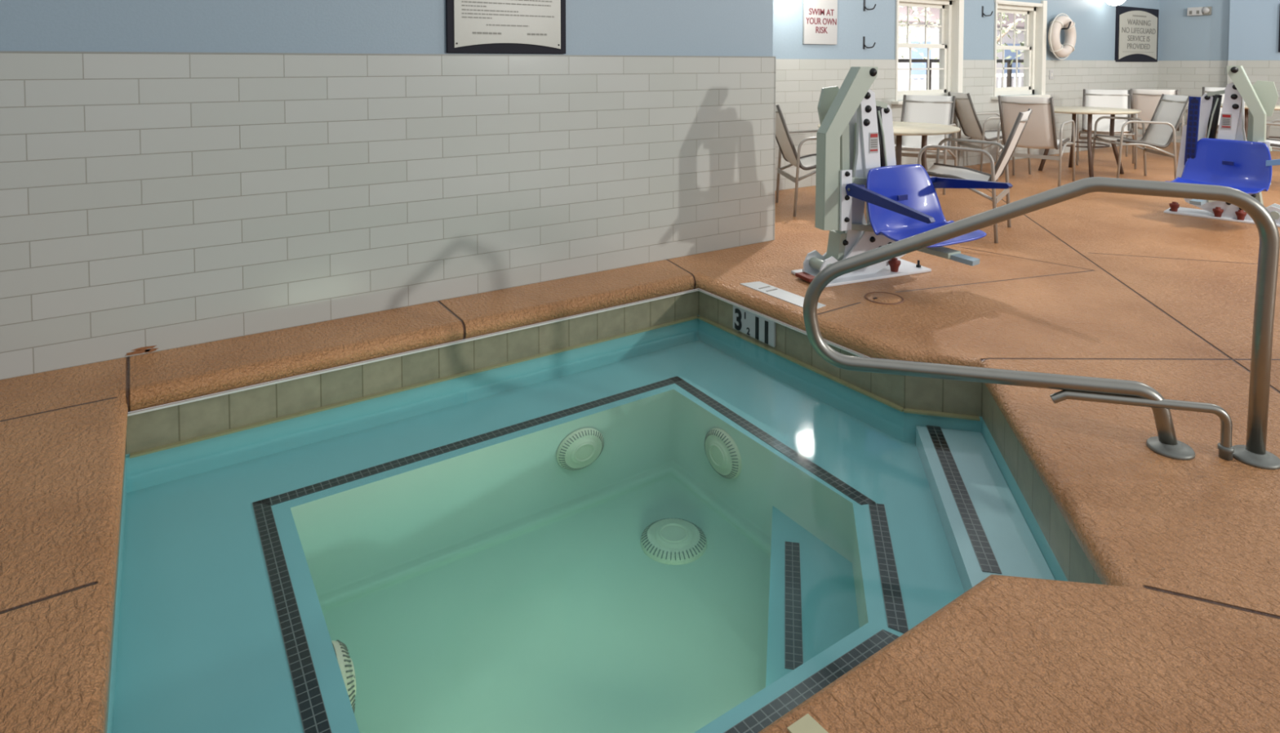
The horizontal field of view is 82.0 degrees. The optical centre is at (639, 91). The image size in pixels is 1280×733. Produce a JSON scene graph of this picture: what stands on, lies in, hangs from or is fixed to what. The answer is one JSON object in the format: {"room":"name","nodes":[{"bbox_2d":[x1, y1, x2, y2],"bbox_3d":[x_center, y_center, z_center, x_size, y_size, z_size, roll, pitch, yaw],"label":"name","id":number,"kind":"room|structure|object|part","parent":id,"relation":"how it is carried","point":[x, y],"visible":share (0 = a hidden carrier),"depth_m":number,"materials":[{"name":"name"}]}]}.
{"room":"indoor swimming pool","nodes":[
{"label":"indoor swimming pool","id":0,"kind":"room"},
{"bbox_2d":[0,0,776,379],"bbox_3d":[-2.063,-0.326,3.918,6.105,2.750,1.572,-1,3,-33],"label":"wall","id":1,"kind":"structure","parent":0,"point":[174,174],"depth_m":3.42,"materials":[{"name":"tile"}]},
{"bbox_3d":[-1.636,-0.169,3.274,6.100,0.006,0.016,-1,3,-33],"label":"tile edge trim","id":2,"kind":"part","parent":1,"relation":"part of","materials":[{"name":"tile"}]},
{"bbox_2d":[445,0,565,53],"bbox_3d":[-0.692,-0.511,3.879,0.672,0.620,0.030,-1,3,-33],"label":"sign","id":3,"kind":"object","parent":1,"relation":"attached to","point":[472,26],"visible":1,"depth_m":3.86,"materials":[{"name":"metal"}]},
{"bbox_2d":[462,0,554,35],"bbox_3d":[-0.685,-0.450,3.871,0.520,0.303,0.002,-1,3,-33],"label":"print","id":4,"kind":"object","parent":3,"relation":"attached to","point":[479,17],"depth_m":3.87},
{"bbox_2d":[0,142,1279,732],"bbox_3d":[5.927,1.180,1.601,16.800,0.082,14.450,-1,3,-33],"label":"floor","id":5,"kind":"structure","parent":0,"point":[1180,633],"depth_m":2.32,"materials":[{"name":"concrete"}]},
{"bbox_2d":[105,288,1102,732],"bbox_3d":[-0.002,1.542,2.483,2.894,0.708,2.504,-1,3,-33],"label":"pool","id":6,"kind":"object","parent":5,"relation":"in","point":[417,512],"visible":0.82,"depth_m":2.75,"materials":[{"name":"liquid"}]},
{"bbox_2d":[331,639,356,713],"bbox_3d":[-0.808,1.609,2.010,0.045,0.200,0.200,-1,3,-33],"label":"drain cover","id":7,"kind":"object","parent":6,"relation":"attached to","point":[345,663],"visible":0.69,"depth_m":1.97,"materials":[{"name":"beige plastic"}]},
{"bbox_3d":[-0.395,1.175,2.888,2.685,0.007,1.370,-1,3,-33],"label":"edge trim","id":8,"kind":"part","parent":6,"relation":"part of","materials":[{"name":"tile"}]},
{"bbox_2d":[556,427,604,471],"bbox_3d":[-0.254,1.590,3.260,0.236,0.175,0.045,-1,3,-33],"label":"drain cover","id":9,"kind":"object","parent":6,"relation":"attached to","point":[582,447],"visible":1,"depth_m":3.24,"materials":[{"name":"beige plastic"}]},
{"bbox_2d":[640,517,706,564],"bbox_3d":[0.139,1.842,3.043,0.274,0.045,0.274,-1,3,-33],"label":"drain cover","id":10,"kind":"object","parent":6,"relation":"on","point":[669,541],"visible":1,"depth_m":3.00,"materials":[{"name":"beige plastic"}]},
{"bbox_2d":[704,427,742,479],"bbox_3d":[0.352,1.597,3.241,0.045,0.201,0.236,-1,3,-33],"label":"drain cover","id":11,"kind":"object","parent":6,"relation":"attached to","point":[722,452],"visible":1,"depth_m":3.21,"materials":[{"name":"beige plastic"}]},
{"bbox_2d":[733,305,775,346],"bbox_3d":[0.587,1.207,3.810,0.015,0.130,0.315,-1,3,-33],"label":"depth marker","id":12,"kind":"object","parent":6,"relation":"attached to","point":[758,327],"visible":1,"depth_m":3.79,"materials":[{"name":"tile"}]},
{"bbox_2d":[739,281,826,309],"bbox_3d":[0.736,1.052,3.816,0.117,0.004,0.524,-1,3,-33],"label":"decal","id":13,"kind":"object","parent":5,"relation":"on","point":[789,297],"visible":0.95,"depth_m":3.83},
{"bbox_2d":[775,104,817,217],"bbox_3d":[1.393,0.529,6.051,0.697,0.879,0.592,0,2,-3],"label":"sling chair","id":14,"kind":"object","parent":5,"relation":"on","point":[786,146],"visible":0.64,"depth_m":5.92,"materials":[{"name":"fabric"}]},
{"bbox_3d":[1.440,0.619,6.330,0.511,0.136,0.042,0,2,-3],"label":"seat rail","id":15,"kind":"part","parent":14,"relation":"part of","materials":[{"name":"beige metal"}]},
{"bbox_3d":[1.370,0.343,6.278,0.664,0.524,0.026,0,2,-3],"label":"sling rail","id":16,"kind":"part","parent":14,"relation":"part of","materials":[{"name":"beige metal"}]},
{"bbox_3d":[1.399,0.360,5.809,0.664,0.524,0.026,0,2,-3],"label":"sling rail","id":17,"kind":"part","parent":14,"relation":"part of","materials":[{"name":"beige metal"}]},
{"bbox_3d":[1.445,0.641,6.344,0.558,0.634,0.022,0,2,-3],"label":"frame","id":18,"kind":"part","parent":14,"relation":"part of","materials":[{"name":"beige metal"}]},
{"bbox_3d":[1.480,0.663,5.775,0.558,0.634,0.022,0,2,-3],"label":"frame","id":19,"kind":"part","parent":14,"relation":"part of","materials":[{"name":"beige metal"}]},
{"bbox_3d":[1.473,0.640,5.787,0.511,0.136,0.042,0,2,-4],"label":"seat rail","id":20,"kind":"part","parent":14,"relation":"part of","materials":[{"name":"beige metal"}]},
{"bbox_2d":[786,713,828,732],"bbox_3d":[0.325,1.149,1.287,0.057,0.004,0.132,-1,3,-33],"label":"decal","id":21,"kind":"object","parent":5,"relation":"on","point":[806,724],"depth_m":1.33},
{"bbox_2d":[864,291,904,304],"bbox_3d":[1.247,1.054,3.758,0.196,0.006,0.196,-1,3,-33],"label":"lid","id":22,"kind":"object","parent":5,"relation":"on","point":[882,298],"depth_m":3.75,"materials":[{"name":"brown plastic"}]},
{"bbox_2d":[817,121,960,170],"bbox_3d":[1.972,0.627,5.891,1.078,0.706,1.078,-2,3,-43],"label":"patio table","id":23,"kind":"object","parent":5,"relation":"on","point":[900,129],"visible":0.32,"depth_m":5.59,"materials":[{"name":"brown metal"}]},
{"bbox_3d":[1.963,0.654,5.545,0.042,0.678,0.148,0,2,1],"label":"leg","id":24,"kind":"part","parent":23,"relation":"part of","materials":[{"name":"brown metal"}]},
{"bbox_3d":[2.318,0.641,5.882,0.148,0.678,0.042,0,2,1],"label":"leg","id":25,"kind":"part","parent":23,"relation":"part of","materials":[{"name":"brown metal"}]},
{"bbox_2d":[791,66,1013,287],"bbox_3d":[1.428,0.457,3.978,0.941,1.179,0.836,-1,2,-24],"label":"lift","id":26,"kind":"object","parent":5,"relation":"on","point":[856,165],"visible":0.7,"depth_m":4.10,"materials":[{"name":"metal"}]},
{"bbox_3d":[1.125,0.308,4.090,0.355,0.890,0.010,-1,2,-24],"label":"frame","id":27,"kind":"part","parent":26,"relation":"part of","materials":[{"name":"metal"}]},
{"bbox_3d":[1.121,0.592,4.006,0.070,0.330,0.014,-1,2,-24],"label":"bracket plate","id":28,"kind":"part","parent":26,"relation":"part of","materials":[{"name":"metal"}]},
{"bbox_3d":[1.154,0.311,4.026,0.355,0.890,0.010,-1,2,-24],"label":"frame","id":29,"kind":"part","parent":26,"relation":"part of","materials":[{"name":"metal"}]},
{"bbox_3d":[1.272,1.030,4.226,0.760,0.016,0.300,-1,2,-24],"label":"plate","id":30,"kind":"part","parent":26,"relation":"part of","materials":[{"name":"metal"}]},
{"bbox_3d":[1.303,0.414,4.144,0.180,0.855,0.018,-1,2,-24],"label":"mast plate","id":31,"kind":"part","parent":26,"relation":"part of","materials":[{"name":"metal"}]},
{"bbox_3d":[1.430,0.354,4.270,0.145,0.565,0.060,-1,2,-24],"label":"link arm","id":32,"kind":"part","parent":26,"relation":"part of"},
{"bbox_3d":[1.265,0.563,3.759,0.032,0.067,0.565,-1,9,-29],"label":"armrest","id":33,"kind":"part","parent":26,"relation":"part of","materials":[{"name":"blue plastic"}]},
{"bbox_3d":[1.824,0.510,4.138,0.032,0.067,0.565,-1,-5,-29],"label":"armrest","id":34,"kind":"part","parent":26,"relation":"part of","materials":[{"name":"blue plastic"}]},
{"bbox_2d":[893,94,956,195],"bbox_3d":[2.723,0.487,7.136,0.592,0.879,0.697,1,3,33],"label":"sling chair","id":35,"kind":"object","parent":5,"relation":"on","point":[935,109],"visible":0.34,"depth_m":7.32,"materials":[{"name":"fabric"}]},
{"bbox_3d":[2.447,0.606,7.240,0.022,0.634,0.558,1,3,33],"label":"frame","id":36,"kind":"part","parent":35,"relation":"part of","materials":[{"name":"beige metal"}]},
{"bbox_3d":[2.532,0.304,7.267,0.026,0.524,0.664,1,3,33],"label":"sling rail","id":37,"kind":"part","parent":35,"relation":"part of","materials":[{"name":"beige metal"}]},
{"bbox_3d":[2.924,0.315,7.007,0.026,0.524,0.664,1,3,33],"label":"sling rail","id":38,"kind":"part","parent":35,"relation":"part of","materials":[{"name":"beige metal"}]},
{"bbox_3d":[2.922,0.618,6.926,0.022,0.634,0.558,1,3,33],"label":"frame","id":39,"kind":"part","parent":35,"relation":"part of","materials":[{"name":"beige metal"}]},
{"bbox_3d":[2.915,0.596,6.938,0.042,0.136,0.511,1,3,34],"label":"seat rail","id":40,"kind":"part","parent":35,"relation":"part of","materials":[{"name":"beige metal"}]},
{"bbox_2d":[917,108,1032,243],"bbox_3d":[2.379,0.560,5.249,0.697,0.879,0.592,2,3,34],"label":"sling chair","id":41,"kind":"object","parent":5,"relation":"on","point":[938,170],"visible":0.82,"depth_m":5.14,"materials":[{"name":"fabric"}]},
{"bbox_3d":[2.160,0.690,5.059,0.558,0.634,0.022,2,3,34],"label":"frame","id":42,"kind":"part","parent":41,"relation":"part of","materials":[{"name":"beige metal"}]},
{"bbox_3d":[2.483,0.672,5.528,0.558,0.634,0.022,2,3,34],"label":"frame","id":43,"kind":"part","parent":41,"relation":"part of","materials":[{"name":"beige metal"}]},
{"bbox_3d":[2.253,0.390,5.044,0.664,0.524,0.026,2,3,34],"label":"sling rail","id":44,"kind":"part","parent":41,"relation":"part of","materials":[{"name":"beige metal"}]},
{"bbox_3d":[2.173,0.668,5.065,0.511,0.136,0.042,2,3,35],"label":"seat rail","id":45,"kind":"part","parent":41,"relation":"part of","materials":[{"name":"beige metal"}]},
{"bbox_3d":[2.519,0.375,5.431,0.664,0.524,0.026,2,3,34],"label":"sling rail","id":46,"kind":"part","parent":41,"relation":"part of","materials":[{"name":"beige metal"}]},
{"bbox_2d":[948,91,1031,174],"bbox_3d":[3.877,0.446,8.225,0.697,0.879,0.592,0,2,0],"label":"sling chair","id":47,"kind":"object","parent":5,"relation":"on","point":[969,122],"visible":0.83,"depth_m":8.15,"materials":[{"name":"fabric"}]},
{"bbox_3d":[3.866,0.259,8.453,0.664,0.524,0.026,0,2,0],"label":"sling rail","id":48,"kind":"part","parent":47,"relation":"part of","materials":[{"name":"beige metal"}]},
{"bbox_3d":[3.944,0.557,8.515,0.558,0.634,0.022,0,2,-1],"label":"frame","id":49,"kind":"part","parent":47,"relation":"part of","materials":[{"name":"beige metal"}]},
{"bbox_3d":[3.870,0.277,7.983,0.664,0.524,0.026,0,2,0],"label":"sling rail","id":50,"kind":"part","parent":47,"relation":"part of","materials":[{"name":"beige metal"}]},
{"bbox_3d":[3.942,0.557,7.957,0.511,0.136,0.042,0,2,-1],"label":"seat rail","id":51,"kind":"part","parent":47,"relation":"part of","materials":[{"name":"beige metal"}]},
{"bbox_3d":[3.949,0.579,7.945,0.558,0.634,0.022,0,2,0],"label":"frame","id":52,"kind":"part","parent":47,"relation":"part of","materials":[{"name":"beige metal"}]},
{"bbox_2d":[995,95,1075,186],"bbox_3d":[3.980,0.476,7.436,0.592,0.879,0.697,2,3,43],"label":"sling chair","id":53,"kind":"object","parent":5,"relation":"on","point":[1039,131],"visible":0.77,"depth_m":7.24,"materials":[{"name":"fabric"}]},
{"bbox_3d":[3.804,0.292,7.584,0.026,0.524,0.664,2,3,43],"label":"sling rail","id":54,"kind":"part","parent":53,"relation":"part of","materials":[{"name":"beige metal"}]},
{"bbox_3d":[3.821,0.589,7.687,0.022,0.634,0.558,2,3,43],"label":"frame","id":55,"kind":"part","parent":53,"relation":"part of","materials":[{"name":"beige metal"}]},
{"bbox_3d":[4.145,0.305,7.261,0.026,0.524,0.664,2,3,43],"label":"sling rail","id":56,"kind":"part","parent":53,"relation":"part of","materials":[{"name":"beige metal"}]},
{"bbox_3d":[4.235,0.604,7.295,0.022,0.634,0.558,2,3,43],"label":"frame","id":57,"kind":"part","parent":53,"relation":"part of","materials":[{"name":"beige metal"}]},
{"bbox_3d":[4.221,0.582,7.298,0.042,0.136,0.511,2,3,43],"label":"seat rail","id":58,"kind":"part","parent":53,"relation":"part of","materials":[{"name":"beige metal"}]},
{"bbox_2d":[803,177,1279,470],"bbox_3d":[1.245,0.693,2.366,1.406,0.854,0.124,1,2,13],"label":"handrail","id":59,"kind":"object","parent":5,"relation":"on","point":[1254,453],"visible":0.98,"depth_m":2.29,"materials":[{"name":"silver metal"}]},
{"bbox_2d":[1038,106,1141,177],"bbox_3d":[4.853,0.542,8.095,1.078,0.706,1.078,-1,3,-28],"label":"patio table","id":60,"kind":"object","parent":5,"relation":"on","point":[1074,110],"visible":0.68,"depth_m":7.94,"materials":[{"name":"brown metal"}]},
{"bbox_3d":[4.521,0.552,8.194,0.148,0.678,0.042,1,2,16],"label":"leg","id":61,"kind":"part","parent":60,"relation":"part of","materials":[{"name":"brown metal"}]},
{"bbox_3d":[4.951,0.543,8.428,0.042,0.678,0.148,1,2,16],"label":"leg","id":62,"kind":"part","parent":60,"relation":"part of","materials":[{"name":"brown metal"}]},
{"bbox_3d":[4.755,0.569,7.764,0.042,0.678,0.148,1,2,16],"label":"leg","id":63,"kind":"part","parent":60,"relation":"part of","materials":[{"name":"brown metal"}]},
{"bbox_3d":[5.185,0.560,7.998,0.148,0.678,0.042,1,2,16],"label":"leg","id":64,"kind":"part","parent":60,"relation":"part of","materials":[{"name":"brown metal"}]},
{"bbox_2d":[1075,88,1137,168],"bbox_3d":[5.558,0.425,8.775,0.592,0.879,0.697,1,3,31],"label":"sling chair","id":65,"kind":"object","parent":5,"relation":"on","point":[1120,99],"visible":0.7,"depth_m":8.94,"materials":[{"name":"fabric"}]},
{"bbox_3d":[5.279,0.544,8.869,0.022,0.634,0.558,1,3,31],"label":"frame","id":66,"kind":"part","parent":65,"relation":"part of","materials":[{"name":"beige metal"}]},
{"bbox_3d":[5.362,0.242,8.898,0.026,0.524,0.664,1,3,31],"label":"sling rail","id":67,"kind":"part","parent":65,"relation":"part of","materials":[{"name":"beige metal"}]},
{"bbox_3d":[5.763,0.251,8.653,0.026,0.524,0.664,1,3,31],"label":"sling rail","id":68,"kind":"part","parent":65,"relation":"part of","materials":[{"name":"beige metal"}]},
{"bbox_3d":[5.765,0.555,8.571,0.022,0.634,0.558,1,3,31],"label":"frame","id":69,"kind":"part","parent":65,"relation":"part of","materials":[{"name":"beige metal"}]},
{"bbox_2d":[1092,93,1189,178],"bbox_3d":[5.144,0.471,7.568,0.697,0.879,0.592,0,2,8],"label":"sling chair","id":70,"kind":"object","parent":5,"relation":"on","point":[1168,114],"visible":0.99,"depth_m":7.51,"materials":[{"name":"fabric"}]},
{"bbox_3d":[5.117,0.582,7.864,0.558,0.634,0.022,0,2,8],"label":"frame","id":71,"kind":"part","parent":70,"relation":"part of","materials":[{"name":"beige metal"}]},
{"bbox_3d":[5.122,0.561,7.850,0.511,0.136,0.042,0,2,8],"label":"seat rail","id":72,"kind":"part","parent":70,"relation":"part of","materials":[{"name":"beige metal"}]},
{"bbox_3d":[5.188,0.284,7.792,0.664,0.524,0.026,0,2,8],"label":"sling rail","id":73,"kind":"part","parent":70,"relation":"part of","materials":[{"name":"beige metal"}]},
{"bbox_3d":[5.033,0.604,7.301,0.558,0.634,0.022,0,2,8],"label":"frame","id":74,"kind":"part","parent":70,"relation":"part of","materials":[{"name":"beige metal"}]},
{"bbox_3d":[5.042,0.582,7.312,0.511,0.136,0.042,0,2,9],"label":"seat rail","id":75,"kind":"part","parent":70,"relation":"part of","materials":[{"name":"beige metal"}]},
{"bbox_3d":[5.118,0.302,7.327,0.664,0.524,0.026,0,2,9],"label":"sling rail","id":76,"kind":"part","parent":70,"relation":"part of","materials":[{"name":"beige metal"}]},
{"bbox_2d":[1049,390,1234,460],"bbox_3d":[1.555,1.031,2.293,0.509,0.164,0.040,1,2,13],"label":"spout","id":77,"kind":"object","parent":5,"relation":"on","point":[1226,450],"visible":1,"depth_m":2.26,"materials":[{"name":"silver metal"}]},
{"bbox_2d":[1125,88,1187,156],"bbox_3d":[6.599,0.400,9.404,0.592,0.879,0.697,2,3,41],"label":"sling chair","id":78,"kind":"object","parent":5,"relation":"on","point":[1146,101],"visible":0.27,"depth_m":9.25,"materials":[{"name":"fabric"}]},
{"bbox_3d":[6.431,0.514,9.649,0.022,0.634,0.558,2,3,41],"label":"frame","id":79,"kind":"part","parent":78,"relation":"part of","materials":[{"name":"beige metal"}]},
{"bbox_3d":[6.417,0.217,9.546,0.026,0.524,0.664,2,3,41],"label":"sling rail","id":80,"kind":"part","parent":78,"relation":"part of","materials":[{"name":"beige metal"}]},
{"bbox_3d":[6.769,0.229,9.235,0.026,0.524,0.664,2,3,41],"label":"sling rail","id":81,"kind":"part","parent":78,"relation":"part of","materials":[{"name":"beige metal"}]},
{"bbox_3d":[6.858,0.528,9.272,0.022,0.634,0.558,2,3,41],"label":"frame","id":82,"kind":"part","parent":78,"relation":"part of","materials":[{"name":"beige metal"}]},
{"bbox_2d":[1164,66,1279,227],"bbox_3d":[4.389,0.399,5.498,0.843,1.180,0.820,-2,3,-43],"label":"lift","id":83,"kind":"object","parent":5,"relation":"on","point":[1228,160],"visible":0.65,"depth_m":5.61,"materials":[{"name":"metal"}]},
{"bbox_3d":[4.304,0.508,5.799,0.015,0.540,0.130,-2,3,-43],"label":"panel","id":84,"kind":"part","parent":83,"relation":"part of","materials":[{"name":"metal"}]},
{"bbox_3d":[4.311,0.310,5.743,0.030,0.543,0.090,-2,3,-43],"label":"armrest","id":85,"kind":"part","parent":83,"relation":"part of","materials":[{"name":"blue plastic"}]},
{"bbox_3d":[4.451,0.294,5.827,0.060,0.565,0.145,-2,3,-43],"label":"link arm","id":86,"kind":"part","parent":83,"relation":"part of"},
{"bbox_3d":[4.568,0.973,5.727,0.300,0.016,0.760,-2,3,-43],"label":"plate","id":87,"kind":"part","parent":83,"relation":"part of","materials":[{"name":"metal"}]},
{"bbox_3d":[4.516,0.355,5.662,0.018,0.855,0.180,-2,3,-43],"label":"mast plate","id":88,"kind":"part","parent":83,"relation":"part of","materials":[{"name":"metal"}]},
{"bbox_3d":[4.558,0.252,5.548,0.010,0.890,0.234,-2,3,-43],"label":"frame","id":89,"kind":"part","parent":83,"relation":"part of","materials":[{"name":"metal"}]},
{"bbox_3d":[4.625,0.536,5.463,0.014,0.330,0.070,-2,3,-43],"label":"bracket plate","id":90,"kind":"part","parent":83,"relation":"part of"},
{"bbox_3d":[4.574,0.499,5.237,0.030,0.080,0.180,-2,3,-43],"label":"armrest","id":91,"kind":"part","parent":83,"relation":"part of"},
{"bbox_2d":[1202,87,1248,133],"bbox_3d":[7.646,0.393,9.609,0.592,0.879,0.697,2,3,36],"label":"sling chair","id":92,"kind":"object","parent":5,"relation":"on","point":[1205,90],"visible":0.04,"depth_m":9.90,"materials":[{"name":"fabric"}]},
{"bbox_2d":[1220,103,1279,139],"bbox_3d":[7.434,0.518,8.724,1.078,0.706,1.078,2,3,36],"label":"patio table","id":93,"kind":"object","parent":5,"relation":"on","point":[1277,106],"visible":0.17,"depth_m":8.66,"materials":[{"name":"brown metal"}]},
{"bbox_3d":[7.092,0.534,8.674,0.148,0.678,0.042,0,2,-8],"label":"leg","id":94,"kind":"part","parent":93,"relation":"part of","materials":[{"name":"brown metal"}]},
{"bbox_2d":[1266,119,1279,149],"bbox_3d":[6.364,0.489,7.088,0.592,0.879,0.697,-2,3,-38],"label":"sling chair","id":95,"kind":"object","parent":5,"relation":"on","point":[1274,144],"visible":0.46,"depth_m":7.37,"materials":[{"name":"beige metal"}]},
{"bbox_3d":[6.098,0.617,6.970,0.022,0.634,0.558,-2,3,-38],"label":"frame","id":96,"kind":"part","parent":95,"relation":"part of","materials":[{"name":"beige metal"}]},
{"bbox_3d":[6.544,0.603,7.325,0.022,0.634,0.558,-2,3,-38],"label":"frame","id":97,"kind":"part","parent":95,"relation":"part of","materials":[{"name":"beige metal"}]},
{"bbox_3d":[6.186,0.318,6.928,0.026,0.524,0.664,-2,3,-38],"label":"sling rail","id":98,"kind":"part","parent":95,"relation":"part of","materials":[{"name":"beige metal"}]},
{"bbox_3d":[6.112,0.595,6.972,0.042,0.136,0.511,-2,3,-38],"label":"seat rail","id":99,"kind":"part","parent":95,"relation":"part of","materials":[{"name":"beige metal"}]},
{"bbox_2d":[773,0,1159,191],"bbox_3d":[3.915,-0.511,8.747,9.600,2.750,0.212,-1,3,-33],"label":"wall","id":100,"kind":"structure","parent":0,"point":[802,70],"depth_m":8.53,"materials":[{"name":"blue paint"}]},
{"bbox_2d":[802,0,837,44],"bbox_3d":[1.762,-0.686,7.185,0.460,0.450,0.022,-1,3,-33],"label":"sign","id":101,"kind":"object","parent":100,"relation":"attached to","point":[820,16],"visible":1,"depth_m":7.17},
{"bbox_2d":[862,36,875,48],"bbox_3d":[2.353,-0.500,7.543,0.127,0.130,0.040,0,2,8],"label":"coat hook","id":102,"kind":"object","parent":100,"relation":"attached to","point":[864,37],"visible":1,"depth_m":7.55,"materials":[{"name":"black metal"}]},
{"bbox_3d":[2.302,-0.501,7.561,0.022,0.130,0.008,-1,3,-33],"label":"plate","id":103,"kind":"part","parent":102,"relation":"part of","materials":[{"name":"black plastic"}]},
{"bbox_2d":[863,0,875,11],"bbox_3d":[2.353,-0.890,7.528,0.127,0.130,0.040,0,2,8],"label":"coat hook","id":104,"kind":"object","parent":100,"relation":"attached to","point":[864,6],"visible":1,"depth_m":7.53,"materials":[{"name":"black metal"}]},
{"bbox_2d":[891,0,964,104],"bbox_3d":[3.161,-0.420,8.186,1.240,1.390,0.280,-1,3,-33],"label":"window","id":105,"kind":"structure","parent":100,"relation":"in","point":[950,45],"depth_m":8.43,"materials":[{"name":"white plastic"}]},
{"bbox_3d":[3.106,-0.743,8.257,0.960,0.490,0.035,-1,3,-33],"label":"sash","id":106,"kind":"part","parent":105,"relation":"part of","materials":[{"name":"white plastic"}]},
{"bbox_3d":[3.128,-0.252,8.243,0.960,0.550,0.035,-1,3,-33],"label":"sash","id":107,"kind":"part","parent":105,"relation":"part of","materials":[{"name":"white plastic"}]},
{"bbox_3d":[3.203,0.107,8.144,1.240,0.035,0.130,-1,3,-33],"label":"sill","id":108,"kind":"part","parent":105,"relation":"part of","materials":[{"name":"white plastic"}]},
{"bbox_2d":[982,6,993,17],"bbox_3d":[4.104,-0.944,8.686,0.127,0.130,0.040,0,2,8],"label":"coat hook","id":109,"kind":"object","parent":100,"relation":"attached to","point":[983,14],"visible":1,"depth_m":8.69,"materials":[{"name":"black metal"}]},
{"bbox_2d":[991,0,1050,100],"bbox_3d":[4.683,-0.458,9.193,1.190,1.390,0.280,-1,3,-33],"label":"window","id":110,"kind":"structure","parent":100,"relation":"in","point":[1034,47],"depth_m":9.42,"materials":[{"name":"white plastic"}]},
{"bbox_3d":[4.628,-0.781,9.264,0.910,0.490,0.035,-1,3,-33],"label":"sash","id":111,"kind":"part","parent":110,"relation":"part of","materials":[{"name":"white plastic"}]},
{"bbox_3d":[4.650,-0.290,9.249,0.910,0.550,0.035,-1,3,-33],"label":"sash","id":112,"kind":"part","parent":110,"relation":"part of","materials":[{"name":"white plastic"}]},
{"bbox_3d":[4.639,-0.521,9.257,1.030,1.130,0.120,-1,3,-33],"label":"frame","id":113,"kind":"part","parent":110,"relation":"part of","materials":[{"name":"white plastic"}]},
{"bbox_3d":[4.725,0.069,9.150,1.190,0.035,0.130,-1,3,-33],"label":"sill","id":114,"kind":"part","parent":110,"relation":"part of","materials":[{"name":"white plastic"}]},
{"bbox_2d":[1048,70,1053,79],"bbox_3d":[5.353,-0.218,9.576,0.090,0.120,0.013,-1,3,-33],"label":"wall switch plate","id":115,"kind":"object","parent":100,"relation":"attached to","point":[1051,72],"visible":1,"depth_m":9.57,"materials":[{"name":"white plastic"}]},
{"bbox_2d":[1048,13,1076,59],"bbox_3d":[5.472,-0.712,9.541,0.602,0.602,0.194,-1,3,-33],"label":"life ring","id":116,"kind":"object","parent":100,"relation":"attached to","point":[1061,22],"visible":1,"depth_m":9.46,"materials":[{"name":"white plastic"}]},
{"bbox_2d":[1099,0,1125,5],"bbox_3d":[6.517,-1.320,10.131,0.280,0.280,0.326,-1,3,-33],"label":"wall lamp","id":117,"kind":"object","parent":100,"relation":"attached to","point":[1113,2],"visible":1,"depth_m":10.05,"materials":[{"name":"white plastic"}]},
{"bbox_2d":[1115,5,1159,62],"bbox_3d":[7.362,-0.838,10.884,1.320,0.800,0.035,-1,3,-33],"label":"warning sign","id":118,"kind":"object","parent":100,"relation":"attached to","point":[1136,28],"visible":1,"depth_m":10.83,"materials":[{"name":"plastic"}]},
{"bbox_2d":[1122,14,1146,52],"bbox_3d":[7.371,-0.851,10.870,1.000,0.543,0.002,-1,3,-33],"label":"print","id":119,"kind":"object","parent":118,"relation":"attached to","point":[1134,26],"depth_m":10.79},
{"bbox_2d":[1157,0,1230,142],"bbox_3d":[8.241,-0.601,11.076,0.214,2.750,1.150,-1,3,-33],"label":"wall","id":120,"kind":"structure","parent":0,"point":[1193,50],"depth_m":10.94,"materials":[{"name":"blue paint"}]},
{"bbox_2d":[1186,6,1211,16],"bbox_3d":[8.229,-1.182,10.833,0.076,0.120,0.285,-1,3,-33],"label":"emergency light","id":121,"kind":"object","parent":120,"relation":"attached to","point":[1206,11],"visible":1,"depth_m":10.81,"materials":[{"name":"plastic"}]},
{"bbox_2d":[1226,0,1279,151],"bbox_3d":[12.270,-0.367,4.993,0.454,2.750,13.450,-1,3,-33],"label":"wall","id":122,"kind":"structure","parent":0,"point":[1254,24],"depth_m":10.20,"materials":[{"name":"blue paint"}]},
{"bbox_2d":[1278,12,1279,52],"bbox_3d":[8.768,-0.858,9.831,0.029,0.660,0.360,-1,3,-33],"label":"notice","id":123,"kind":"object","parent":122,"relation":"attached to","point":[1279,12],"visible":1,"depth_m":9.97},
{"label":"outside","id":124,"kind":"structure","parent":0,"visible":0},
{"bbox_3d":[1.446,0.578,17.781,34.000,0.100,17.200,-1,3,-33],"label":"floor","id":125,"kind":"structure","parent":124,"visible":0},
{"bbox_2d":[898,7,938,63],"bbox_3d":[4.784,-1.873,17.028,3.982,4.867,4.072,-1,3,-33],"label":"tree","id":126,"kind":"object","parent":125,"relation":"on","point":[915,12],"visible":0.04,"depth_m":16.08,"materials":[{"name":"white plant"}]},
{"bbox_2d":[897,73,1023,90],"bbox_3d":[5.873,0.096,14.695,16.000,0.860,0.050,-1,3,-33],"label":"fence","id":127,"kind":"object","parent":125,"relation":"on","point":[1020,75],"visible":0.02,"depth_m":14.50,"materials":[{"name":"white paint"}]},
{"bbox_2d":[897,58,1023,89],"bbox_3d":[5.947,0.120,11.864,8.500,1.270,0.050,-1,3,-33],"label":"handrail","id":128,"kind":"object","parent":125,"relation":"on","point":[900,60],"visible":0.14,"depth_m":10.70,"materials":[{"name":"metal"}]},
{"bbox_3d":[5.947,-0.490,11.841,8.500,0.050,0.040,-1,3,-33],"label":"rail","id":129,"kind":"part","parent":128,"relation":"part of","materials":[{"name":"metal"}]},
{"bbox_2d":[897,6,1024,90],"bbox_3d":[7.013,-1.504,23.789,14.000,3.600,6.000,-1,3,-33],"label":"window panes","id":130,"kind":"object","parent":125,"relation":"on","point":[935,52],"visible":0.14,"depth_m":21.95,"materials":[{"name":"glass"}]},
{"bbox_2d":[898,5,1024,65],"bbox_3d":[6.071,-1.515,13.088,4.069,4.463,3.997,-1,3,-33],"label":"tree","id":131,"kind":"object","parent":125,"relation":"on","point":[1004,33],"visible":0.12,"depth_m":13.27,"materials":[{"name":"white plant"}]}
]}

